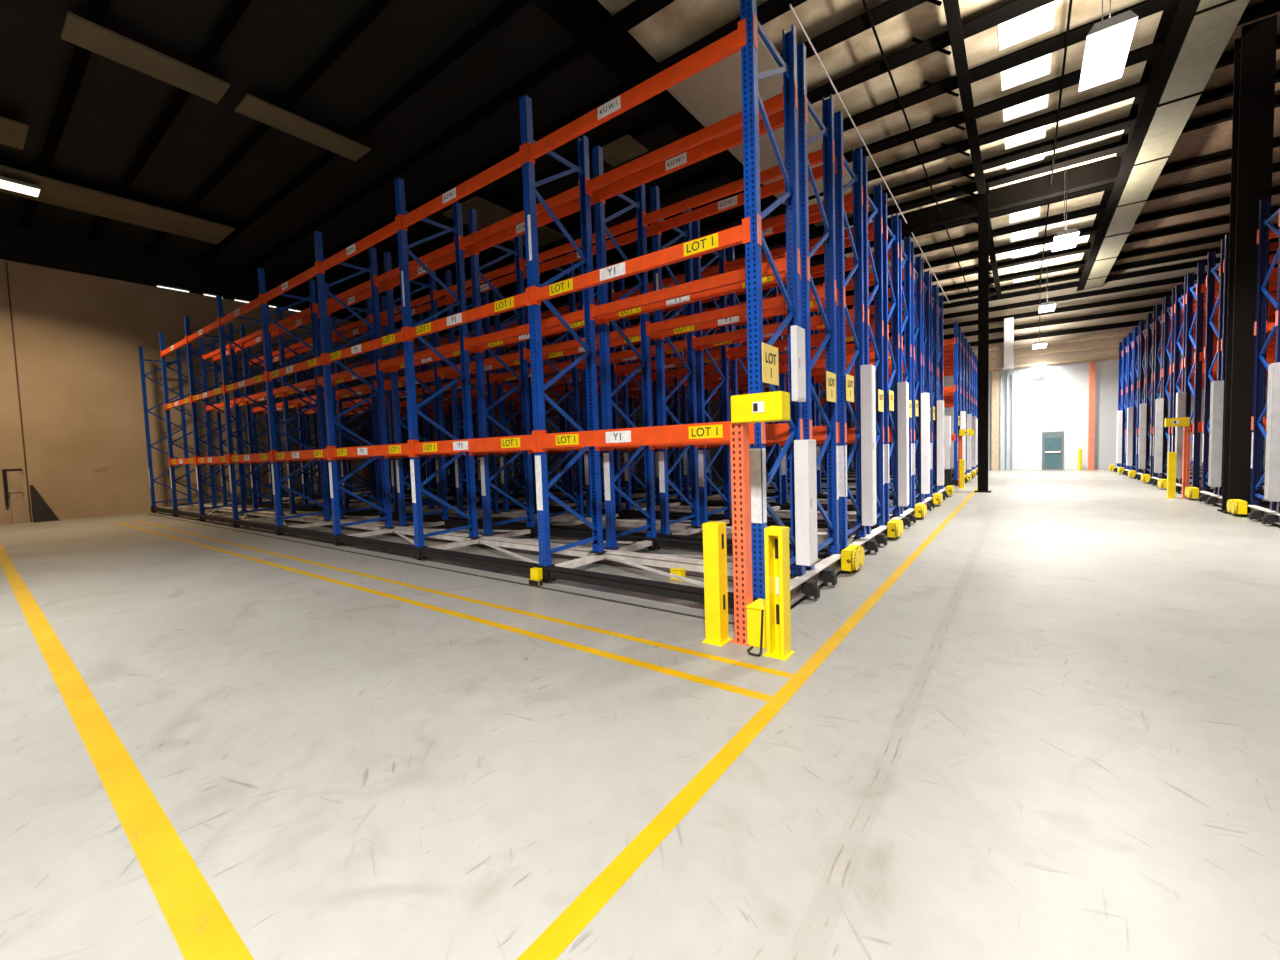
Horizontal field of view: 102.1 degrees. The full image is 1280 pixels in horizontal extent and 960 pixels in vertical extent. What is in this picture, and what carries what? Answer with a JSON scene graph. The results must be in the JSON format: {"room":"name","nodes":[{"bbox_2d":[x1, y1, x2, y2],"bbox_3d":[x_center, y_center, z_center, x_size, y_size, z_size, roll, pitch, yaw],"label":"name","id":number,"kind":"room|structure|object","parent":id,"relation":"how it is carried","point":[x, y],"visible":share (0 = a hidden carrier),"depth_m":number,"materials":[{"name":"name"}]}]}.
{"room":"warehouse","nodes":[
{"label":"warehouse","id":0,"kind":"room"},
{"bbox_2d":[0,259,636,524],"bbox_3d":[-13.525,-3.257,23.466,0.310,7.970,44.000,0,4,36],"label":"wall","id":1,"kind":"structure","parent":0,"point":[72,412],"depth_m":17.34,"materials":[{"name":"paint"}]},
{"bbox_2d":[2,469,24,523],"bbox_3d":[-19.013,0.498,15.735,0.099,1.660,0.390,0,4,36],"label":"wall box","id":2,"kind":"object","parent":1,"relation":"attached to","point":[13,478],"visible":1,"depth_m":15.71,"materials":[{"name":"metal"}]},
{"bbox_2d":[0,257,570,359],"bbox_3d":[-13.712,-7.279,23.292,0.170,0.090,44.000,0,4,36],"label":"window","id":3,"kind":"structure","parent":1,"relation":"in","point":[2,258],"depth_m":17.62,"materials":[{"name":"white"}]},
{"bbox_2d":[0,213,632,365],"bbox_3d":[-13.703,-7.968,23.232,0.250,1.290,44.000,0,4,36],"label":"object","id":4,"kind":"structure","parent":1,"relation":"attached to","point":[39,243],"depth_m":18.07,"materials":[{"name":"metal"}]},
{"bbox_2d":[0,470,1279,959],"bbox_3d":[4.675,0.947,10.325,45.350,0.200,44.600,0,4,36],"label":"floor","id":5,"kind":"structure","parent":0,"point":[1055,734],"depth_m":2.75,"materials":[{"name":"concrete"}]},
{"bbox_2d":[30,485,58,521],"bbox_3d":[-18.616,0.716,16.182,0.270,1.150,0.530,0,4,36],"label":"leaning board","id":6,"kind":"object","parent":5,"relation":"on","point":[41,512],"visible":1,"depth_m":16.08,"materials":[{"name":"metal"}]},
{"bbox_2d":[0,543,253,959],"bbox_3d":[-9.669,1.441,7.962,22.602,0.002,0.130,0,4,37],"label":"floor marking","id":7,"kind":"object","parent":5,"relation":"on","point":[201,928],"depth_m":2.27,"materials":[{"name":"yellow paint"}]},
{"bbox_2d":[149,514,734,624],"bbox_3d":[-7.930,1.212,11.069,21.917,0.012,0.024,0,4,36],"label":"rail","id":8,"kind":"object","parent":5,"relation":"on","point":[642,606],"visible":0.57,"depth_m":6.44,"materials":[{"name":"metal"}]},
{"bbox_2d":[115,522,771,701],"bbox_3d":[-7.332,1.296,9.229,20.250,0.002,0.103,0,4,36],"label":"floor marking","id":9,"kind":"object","parent":5,"relation":"on","point":[709,682],"depth_m":4.43,"materials":[{"name":"yellow paint"}]},
{"bbox_2d":[132,520,793,677],"bbox_3d":[-7.105,1.273,9.536,20.250,0.002,0.090,0,4,36],"label":"floor marking","id":10,"kind":"object","parent":5,"relation":"on","point":[683,650],"depth_m":4.85,"materials":[{"name":"yellow paint"}]},
{"bbox_2d":[211,511,733,581],"bbox_3d":[-7.132,1.128,12.149,21.917,0.012,0.024,0,4,36],"label":"rail","id":11,"kind":"object","parent":5,"relation":"on","point":[211,511],"visible":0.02,"depth_m":8.24,"materials":[{"name":"metal"}]},
{"bbox_2d":[138,0,864,607],"bbox_3d":[-7.169,-1.718,12.079,22.726,5.696,2.599,0,4,36],"label":"rack","id":12,"kind":"object","parent":5,"relation":"on","point":[799,433],"visible":0.99,"depth_m":7.16,"materials":[{"name":"metal"}]},
{"bbox_2d":[529,567,542,585],"bbox_3d":[-1.246,1.160,6.213,0.180,0.200,0.090,0,4,36],"label":"guard","id":13,"kind":"object","parent":5,"relation":"on","point":[536,573],"visible":1,"depth_m":6.18,"materials":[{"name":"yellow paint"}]},
{"bbox_2d":[235,111,902,552],"bbox_3d":[-5.601,-1.883,14.197,22.726,5.696,2.599,0,4,36],"label":"rack","id":14,"kind":"object","parent":5,"relation":"on","point":[870,528],"visible":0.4,"depth_m":9.15,"materials":[{"name":"metal"}]},
{"bbox_2d":[310,192,926,527],"bbox_3d":[-4.034,-2.048,16.315,22.726,5.696,2.599,0,4,36],"label":"rack","id":15,"kind":"object","parent":5,"relation":"on","point":[898,401],"visible":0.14,"depth_m":11.10,"materials":[{"name":"metal"}]},
{"bbox_2d":[387,242,942,510],"bbox_3d":[-2.467,-2.212,18.433,22.726,5.696,2.599,0,4,36],"label":"rack","id":16,"kind":"object","parent":5,"relation":"on","point":[920,304],"visible":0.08,"depth_m":12.79,"materials":[{"name":"metal"}]},
{"bbox_2d":[670,567,685,580],"bbox_3d":[0.459,1.138,6.252,0.170,0.130,0.110,0,4,36],"label":"guard","id":17,"kind":"object","parent":5,"relation":"on","point":[676,571],"visible":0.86,"depth_m":6.22,"materials":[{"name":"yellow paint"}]},
{"bbox_2d":[432,274,953,499],"bbox_3d":[-0.899,-2.377,20.551,22.726,5.696,2.599,0,4,36],"label":"rack","id":18,"kind":"object","parent":5,"relation":"on","point":[936,301],"visible":0.14,"depth_m":14.63,"materials":[{"name":"metal"}]},
{"bbox_2d":[702,521,731,646],"bbox_3d":[0.612,0.826,4.174,0.176,0.965,0.180,0,4,36],"label":"bollard","id":19,"kind":"object","parent":5,"relation":"on","point":[714,533],"visible":1,"depth_m":4.12,"materials":[{"name":"yellow metal"}]},
{"bbox_2d":[517,486,977,959],"bbox_3d":[5.174,0.900,9.017,0.100,0.002,24.500,0,4,36],"label":"floor marking","id":20,"kind":"object","parent":5,"relation":"on","point":[567,926],"depth_m":2.24,"materials":[{"name":"yellow paint"}]},
{"bbox_2d":[747,610,763,656],"bbox_3d":[0.873,1.142,3.918,0.135,0.338,0.139,0,4,36],"label":"cable","id":21,"kind":"object","parent":5,"relation":"on","point":[762,611],"visible":1,"depth_m":3.87,"materials":[{"name":"black rubber"}]},
{"bbox_2d":[746,598,766,648],"bbox_3d":[0.982,1.142,4.130,0.170,0.315,0.260,0,4,36],"label":"guard","id":22,"kind":"object","parent":5,"relation":"on","point":[754,609],"visible":0.6,"depth_m":4.04,"materials":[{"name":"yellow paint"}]},
{"bbox_2d":[730,391,789,645],"bbox_3d":[0.930,0.322,4.035,0.460,1.965,0.181,0,4,36],"label":"post","id":23,"kind":"object","parent":5,"relation":"on","point":[746,409],"visible":0.96,"depth_m":4.07,"materials":[{"name":"orange metal"}]},
{"bbox_2d":[763,526,794,660],"bbox_3d":[1.030,0.831,3.865,0.176,0.960,0.180,0,4,36],"label":"bollard","id":24,"kind":"object","parent":5,"relation":"on","point":[776,538],"visible":1,"depth_m":3.84,"materials":[{"name":"yellow metal"}]},
{"bbox_2d":[737,322,971,485],"bbox_3d":[8.486,-2.735,21.521,8.791,5.696,2.599,0,4,36],"label":"rack","id":25,"kind":"object","parent":5,"relation":"on","point":[957,347],"visible":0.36,"depth_m":18.73,"materials":[{"name":"metal"}]},
{"bbox_2d":[765,334,975,477],"bbox_3d":[10.054,-2.900,23.639,8.791,5.696,2.599,0,4,36],"label":"rack","id":26,"kind":"object","parent":5,"relation":"on","point":[949,357],"visible":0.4,"depth_m":21.79,"materials":[{"name":"metal"}]},
{"bbox_2d":[787,344,977,475],"bbox_3d":[11.621,-3.065,25.757,8.791,5.696,2.599,0,4,36],"label":"rack","id":27,"kind":"object","parent":5,"relation":"on","point":[949,365],"visible":0.2,"depth_m":23.17,"materials":[{"name":"metal"}]},
{"bbox_2d":[821,353,977,470],"bbox_3d":[13.188,-3.229,27.875,8.791,5.696,2.599,0,4,36],"label":"rack","id":28,"kind":"object","parent":5,"relation":"on","point":[950,372],"visible":0.09,"depth_m":25.71,"materials":[{"name":"metal"}]},
{"bbox_2d":[944,416,951,486],"bbox_3d":[10.558,-0.987,18.052,0.520,2.450,0.355,0,4,36],"label":"tall cabinet","id":29,"kind":"object","parent":5,"relation":"on","point":[947,419],"visible":0.35,"depth_m":17.84,"materials":[{"name":"white metal"}]},
{"bbox_2d":[959,459,964,488],"bbox_3d":[10.725,-0.204,17.226,0.176,0.965,0.180,0,4,36],"label":"bollard","id":30,"kind":"object","parent":5,"relation":"on","point":[961,461],"visible":1,"depth_m":17.18,"materials":[{"name":"yellow metal"}]},
{"bbox_2d":[957,429,973,487],"bbox_3d":[11.008,-0.728,17.486,0.460,1.965,0.181,0,4,36],"label":"post","id":31,"kind":"object","parent":5,"relation":"on","point":[962,432],"visible":0.84,"depth_m":17.50,"materials":[{"name":"orange metal"}]},
{"bbox_2d":[974,184,991,492],"bbox_3d":[10.314,-4.151,15.540,0.420,9.050,0.380,0,4,36],"label":"steel column","id":32,"kind":"structure","parent":5,"relation":"on","point":[983,200],"depth_m":15.45,"materials":[{"name":"black metal"}]},
{"bbox_2d":[1078,448,1081,469],"bbox_3d":[21.038,-0.986,24.740,0.136,1.050,0.140,0,4,36],"label":"bollard","id":33,"kind":"object","parent":5,"relation":"on","point":[1079,449],"visible":1,"depth_m":24.69,"materials":[{"name":"metal"}]},
{"bbox_2d":[1086,362,1095,469],"bbox_3d":[21.458,-3.020,24.583,0.360,5.100,0.300,0,4,36],"label":"post","id":34,"kind":"object","parent":5,"relation":"on","point":[1091,364],"visible":0.86,"depth_m":24.51,"materials":[{"name":"metal"}]},
{"bbox_2d":[1165,452,1176,497],"bbox_3d":[13.091,-0.121,12.740,0.176,1.125,0.180,0,4,36],"label":"bollard","id":35,"kind":"object","parent":5,"relation":"on","point":[1171,456],"visible":1,"depth_m":12.69,"materials":[{"name":"yellow metal"}]},
{"bbox_2d":[1164,417,1190,497],"bbox_3d":[13.250,-0.547,12.750,0.460,1.965,0.181,0,4,36],"label":"post","id":36,"kind":"object","parent":5,"relation":"on","point":[1184,421],"visible":0.95,"depth_m":12.63,"materials":[{"name":"metal"}]},
{"bbox_2d":[1109,334,1266,471],"bbox_3d":[22.851,-3.150,20.525,6.004,5.696,2.589,0,4,36],"label":"rack","id":37,"kind":"object","parent":5,"relation":"on","point":[1123,346],"visible":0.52,"depth_m":21.90,"materials":[{"name":"metal"}]},
{"bbox_2d":[1117,322,1266,475],"bbox_3d":[21.284,-2.986,18.407,6.004,5.696,2.589,0,4,36],"label":"rack","id":38,"kind":"object","parent":5,"relation":"on","point":[1133,389],"visible":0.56,"depth_m":19.78,"materials":[{"name":"metal"}]},
{"bbox_2d":[1128,300,1276,479],"bbox_3d":[19.716,-2.821,16.289,6.004,5.696,2.589,0,4,36],"label":"rack","id":39,"kind":"object","parent":5,"relation":"on","point":[1147,362],"visible":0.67,"depth_m":17.65,"materials":[{"name":"metal"}]},
{"bbox_2d":[1141,288,1276,485],"bbox_3d":[18.149,-2.656,14.171,6.004,5.696,2.589,0,4,36],"label":"rack","id":40,"kind":"object","parent":5,"relation":"on","point":[1160,433],"visible":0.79,"depth_m":15.55,"materials":[{"name":"metal"}]},
{"bbox_2d":[1157,261,1277,493],"bbox_3d":[16.582,-2.492,12.053,6.004,5.696,2.589,0,4,36],"label":"rack","id":41,"kind":"object","parent":5,"relation":"on","point":[1181,400],"visible":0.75,"depth_m":13.36,"materials":[{"name":"metal"}]},
{"bbox_2d":[1184,234,1278,505],"bbox_3d":[15.850,-2.289,8.721,8.791,5.696,2.589,0,4,36],"label":"rack","id":42,"kind":"object","parent":5,"relation":"on","point":[1214,391],"visible":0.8,"depth_m":11.11,"materials":[{"name":"metal"}]},
{"bbox_2d":[1217,15,1276,513],"bbox_3d":[11.509,-3.856,9.793,0.520,9.000,0.540,0,4,36],"label":"steel column","id":43,"kind":"structure","parent":5,"relation":"on","point":[1255,51],"depth_m":9.67,"materials":[{"name":"black metal"}]},
{"bbox_2d":[1227,197,1279,525],"bbox_3d":[13.932,-2.088,6.130,8.791,5.696,2.589,0,4,36],"label":"rack","id":44,"kind":"object","parent":5,"relation":"on","point":[1270,514],"visible":1,"depth_m":9.22,"materials":[{"name":"metal"}]},
{"bbox_2d":[0,0,1279,351],"bbox_3d":[4.276,-8.186,9.910,45.000,0.900,44.000,0,4,36],"label":"ceiling","id":45,"kind":"structure","parent":0,"point":[234,132],"depth_m":11.81,"materials":[{"name":"metal"}]},
{"bbox_2d":[0,165,40,196],"bbox_3d":[-15.955,-7.670,12.831,0.550,0.625,1.350,0,4,36],"label":"light","id":46,"kind":"object","parent":45,"relation":"hanging from","point":[6,183],"visible":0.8,"depth_m":13.07,"materials":[{"name":"beige plastic"}]},
{"bbox_2d":[0,180,39,196],"bbox_3d":[-15.945,-7.370,12.847,0.530,0.024,1.330,0,4,36],"label":"diffuser","id":47,"kind":"object","parent":46,"relation":"attached to","point":[10,185],"depth_m":13.08,"materials":[{"name":"beige plastic"}]},
{"bbox_2d":[1032,280,1046,348],"bbox_3d":[19.060,-8.068,24.656,0.550,3.375,1.350,0,4,36],"label":"light","id":48,"kind":"object","parent":45,"relation":"hanging from","point":[1041,344],"visible":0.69,"depth_m":24.50,"materials":[{"name":"white plastic"}]},
{"bbox_2d":[1032,343,1046,348],"bbox_3d":[19.115,-6.396,24.746,0.530,0.024,1.330,0,4,36],"label":"diffuser","id":49,"kind":"object","parent":48,"relation":"attached to","point":[1036,345],"depth_m":24.51,"materials":[{"name":"white"}]},
{"bbox_2d":[1039,285,1055,312],"bbox_3d":[17.287,-8.417,21.952,0.550,2.275,1.350,0,4,36],"label":"light","id":50,"kind":"object","parent":45,"relation":"hanging from","point":[1047,306],"visible":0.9,"depth_m":21.64,"materials":[{"name":"white plastic"}]},
{"bbox_2d":[1039,304,1055,312],"bbox_3d":[17.324,-7.293,22.012,0.530,0.024,1.330,0,4,36],"label":"diffuser","id":51,"kind":"object","parent":50,"relation":"attached to","point":[1043,307],"depth_m":21.83,"materials":[{"name":"white plastic"}]},
{"bbox_2d":[1052,177,1079,251],"bbox_3d":[11.989,-7.848,14.574,0.550,2.275,1.350,0,4,36],"label":"light","id":52,"kind":"object","parent":45,"relation":"hanging from","point":[1065,239],"visible":0.9,"depth_m":14.41,"materials":[{"name":"white plastic"}]},
{"bbox_2d":[1052,232,1078,251],"bbox_3d":[12.026,-6.725,14.635,0.530,0.024,1.330,0,4,36],"label":"diffuser","id":53,"kind":"object","parent":52,"relation":"attached to","point":[1065,240],"depth_m":14.50,"materials":[{"name":"white plastic"}]},
{"bbox_2d":[1078,0,1137,91],"bbox_3d":[6.773,-7.299,7.508,0.520,2.275,1.400,0,4,36],"label":"light","id":54,"kind":"object","parent":45,"relation":"hanging from","point":[1108,42],"visible":1,"depth_m":7.40,"materials":[{"name":"white plastic"}]},
{"bbox_2d":[633,250,1277,471],"bbox_3d":[17.589,-5.192,27.732,45.250,9.350,0.470,0,4,36],"label":"wall","id":55,"kind":"structure","parent":0,"point":[1085,326],"depth_m":25.36,"materials":[{"name":"paint"}]},
{"bbox_2d":[991,371,998,469],"bbox_3d":[18.566,-3.082,27.029,0.320,5.150,0.199,0,4,36],"label":"trim","id":56,"kind":"structure","parent":55,"relation":"attached to","point":[995,374],"depth_m":26.95,"materials":[{"name":"beige paint"}]},
{"bbox_2d":[999,375,1001,469],"bbox_3d":[18.755,-2.981,26.898,0.117,4.950,0.120,0,4,36],"label":"pipe","id":57,"kind":"object","parent":55,"relation":"attached to","point":[1000,384],"visible":0.97,"depth_m":26.87,"materials":[{"name":"grey metal"}]},
{"bbox_2d":[1006,374,1008,469],"bbox_3d":[18.972,-2.979,26.738,0.117,4.950,0.120,0,4,36],"label":"pipe","id":58,"kind":"object","parent":55,"relation":"attached to","point":[1007,384],"visible":0.93,"depth_m":26.71,"materials":[{"name":"grey metal"}]},
{"bbox_2d":[1003,317,1014,369],"bbox_3d":[18.695,-6.906,26.226,0.480,2.540,0.420,0,4,36],"label":"air duct","id":59,"kind":"object","parent":55,"relation":"attached to","point":[1008,322],"visible":1,"depth_m":26.09,"materials":[{"name":"white metal"}]},
{"bbox_2d":[1011,373,1013,469],"bbox_3d":[19.148,-2.978,26.607,0.117,4.950,0.120,0,4,36],"label":"pipe","id":60,"kind":"object","parent":55,"relation":"attached to","point":[1012,377],"visible":0.89,"depth_m":26.57,"materials":[{"name":"grey metal"}]},
{"bbox_2d":[1032,364,1044,374],"bbox_3d":[19.877,-5.488,25.785,0.520,0.520,0.320,0,4,36],"label":"wall light","id":61,"kind":"object","parent":55,"relation":"attached to","point":[1039,369],"visible":1,"depth_m":25.65,"materials":[{"name":"white"}]},
{"bbox_2d":[1042,431,1063,469],"bbox_3d":[20.540,-1.449,25.745,0.840,1.900,0.119,0,4,36],"label":"door","id":62,"kind":"structure","parent":55,"relation":"in","point":[1052,442],"depth_m":25.73,"materials":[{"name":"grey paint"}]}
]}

